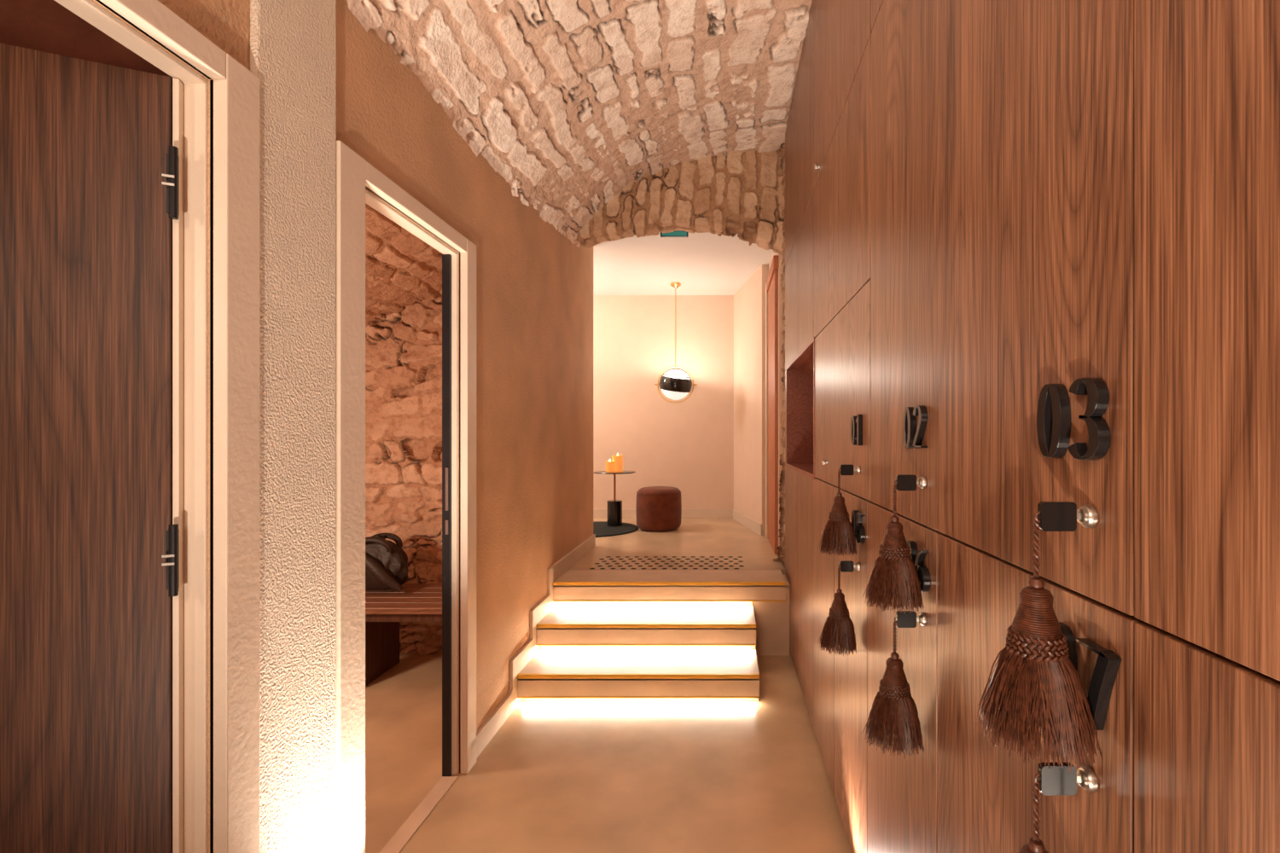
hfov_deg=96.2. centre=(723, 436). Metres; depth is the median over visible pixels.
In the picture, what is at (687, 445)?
wall
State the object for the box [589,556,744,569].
floor vent
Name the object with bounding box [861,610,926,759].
tassel
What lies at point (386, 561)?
leather bag
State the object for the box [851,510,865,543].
number
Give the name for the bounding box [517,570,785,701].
staircase
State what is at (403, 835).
threshold
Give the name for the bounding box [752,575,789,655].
wall
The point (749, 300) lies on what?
wall
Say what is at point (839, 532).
tassel
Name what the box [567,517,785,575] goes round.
floor
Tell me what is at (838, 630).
tassel
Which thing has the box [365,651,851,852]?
floor
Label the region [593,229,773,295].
ceiling
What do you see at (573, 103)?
ceiling
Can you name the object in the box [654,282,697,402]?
pendant lamp
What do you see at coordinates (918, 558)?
number
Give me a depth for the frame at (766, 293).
5.20 m
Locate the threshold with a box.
[379,776,458,852]
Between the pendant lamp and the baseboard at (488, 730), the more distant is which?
the pendant lamp
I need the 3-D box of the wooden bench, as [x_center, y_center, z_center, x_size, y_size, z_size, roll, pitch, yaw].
[-2.100,1.185,3.381,1.700,0.490,0.522,0,0,0]
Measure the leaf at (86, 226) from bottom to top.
2.185 m
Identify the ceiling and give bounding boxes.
[0,0,172,78]
[347,0,811,247]
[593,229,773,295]
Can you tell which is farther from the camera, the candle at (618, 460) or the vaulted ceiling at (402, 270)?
the candle at (618, 460)
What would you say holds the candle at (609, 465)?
on the side table
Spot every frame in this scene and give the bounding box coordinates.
[54,0,260,852]
[336,140,476,852]
[765,283,767,538]
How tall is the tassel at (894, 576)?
0.280 m
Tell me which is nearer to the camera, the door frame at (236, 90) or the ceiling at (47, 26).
the door frame at (236, 90)
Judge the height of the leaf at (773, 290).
2.250 m
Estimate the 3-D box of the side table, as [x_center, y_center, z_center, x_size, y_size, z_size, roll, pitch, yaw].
[-1.130,0.641,5.900,0.434,0.556,0.434,0,0,0]
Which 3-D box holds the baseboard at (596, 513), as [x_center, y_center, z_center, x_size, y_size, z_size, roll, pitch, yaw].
[-1.640,0.882,6.543,3.520,0.105,0.015,0,0,0]
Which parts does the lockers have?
door panel, door panel, door panel, door panel, door panel, door panel, door panel, door panel, door panel, door panel, door panel, door panel, door panel, door panel, door panel, door panel, door panel, door panel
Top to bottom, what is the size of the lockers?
3.750 m
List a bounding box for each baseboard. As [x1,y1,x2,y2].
[476,534,595,758]
[593,509,733,517]
[732,508,762,535]
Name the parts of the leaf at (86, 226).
hinge, hinge, edge strip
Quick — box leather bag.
[365,532,408,592]
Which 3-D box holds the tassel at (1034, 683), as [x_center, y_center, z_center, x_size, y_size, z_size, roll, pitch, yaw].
[0.363,0.216,0.664,0.126,0.280,0.134,0,0,-34]
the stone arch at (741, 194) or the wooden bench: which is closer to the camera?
the wooden bench
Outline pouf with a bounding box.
[635,486,681,531]
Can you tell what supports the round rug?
on the floor at (753, 557)
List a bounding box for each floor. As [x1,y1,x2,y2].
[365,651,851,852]
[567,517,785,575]
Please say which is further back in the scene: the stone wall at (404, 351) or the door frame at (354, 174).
the stone wall at (404, 351)
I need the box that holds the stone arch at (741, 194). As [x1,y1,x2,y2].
[574,148,785,255]
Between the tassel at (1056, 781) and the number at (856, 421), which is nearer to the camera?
the tassel at (1056, 781)
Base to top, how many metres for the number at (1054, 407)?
0.096 m
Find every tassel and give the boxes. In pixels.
[817,465,860,555]
[817,560,860,655]
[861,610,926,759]
[862,474,926,614]
[976,501,1102,773]
[1019,762,1097,852]
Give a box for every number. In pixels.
[850,414,862,445]
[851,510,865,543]
[902,405,927,448]
[906,541,930,592]
[1036,378,1110,460]
[1058,622,1121,730]
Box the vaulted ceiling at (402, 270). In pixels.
[365,203,442,327]
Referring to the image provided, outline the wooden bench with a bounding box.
[365,583,442,686]
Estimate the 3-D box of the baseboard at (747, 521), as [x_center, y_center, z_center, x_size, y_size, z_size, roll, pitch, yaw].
[0.232,0.882,5.961,0.013,0.105,1.206,0,0,-12]
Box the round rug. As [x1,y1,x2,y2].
[593,521,638,537]
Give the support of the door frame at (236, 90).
attached to the wall at (534, 286)
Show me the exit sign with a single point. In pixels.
(675, 234)
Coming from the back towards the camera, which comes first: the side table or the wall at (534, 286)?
the side table
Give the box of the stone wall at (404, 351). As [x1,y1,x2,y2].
[365,299,442,654]
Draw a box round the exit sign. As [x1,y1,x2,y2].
[660,231,688,237]
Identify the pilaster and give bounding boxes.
[250,0,336,852]
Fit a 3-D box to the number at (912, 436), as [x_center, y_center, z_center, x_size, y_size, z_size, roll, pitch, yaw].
[0.422,-0.021,1.258,0.014,0.094,0.125,0,0,0]
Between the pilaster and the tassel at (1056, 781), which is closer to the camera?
the tassel at (1056, 781)
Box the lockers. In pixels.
[785,0,1279,852]
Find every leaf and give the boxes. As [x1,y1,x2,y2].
[0,42,183,852]
[768,270,778,554]
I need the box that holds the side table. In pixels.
[593,471,635,526]
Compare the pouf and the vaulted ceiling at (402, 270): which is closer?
the vaulted ceiling at (402, 270)
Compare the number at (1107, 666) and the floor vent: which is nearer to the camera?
the number at (1107, 666)
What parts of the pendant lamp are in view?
lamp shade, lamp shade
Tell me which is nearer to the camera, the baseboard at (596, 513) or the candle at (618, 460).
the candle at (618, 460)
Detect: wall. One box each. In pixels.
[92,0,593,852]
[593,295,733,509]
[733,264,768,535]
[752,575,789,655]
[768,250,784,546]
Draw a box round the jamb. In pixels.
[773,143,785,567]

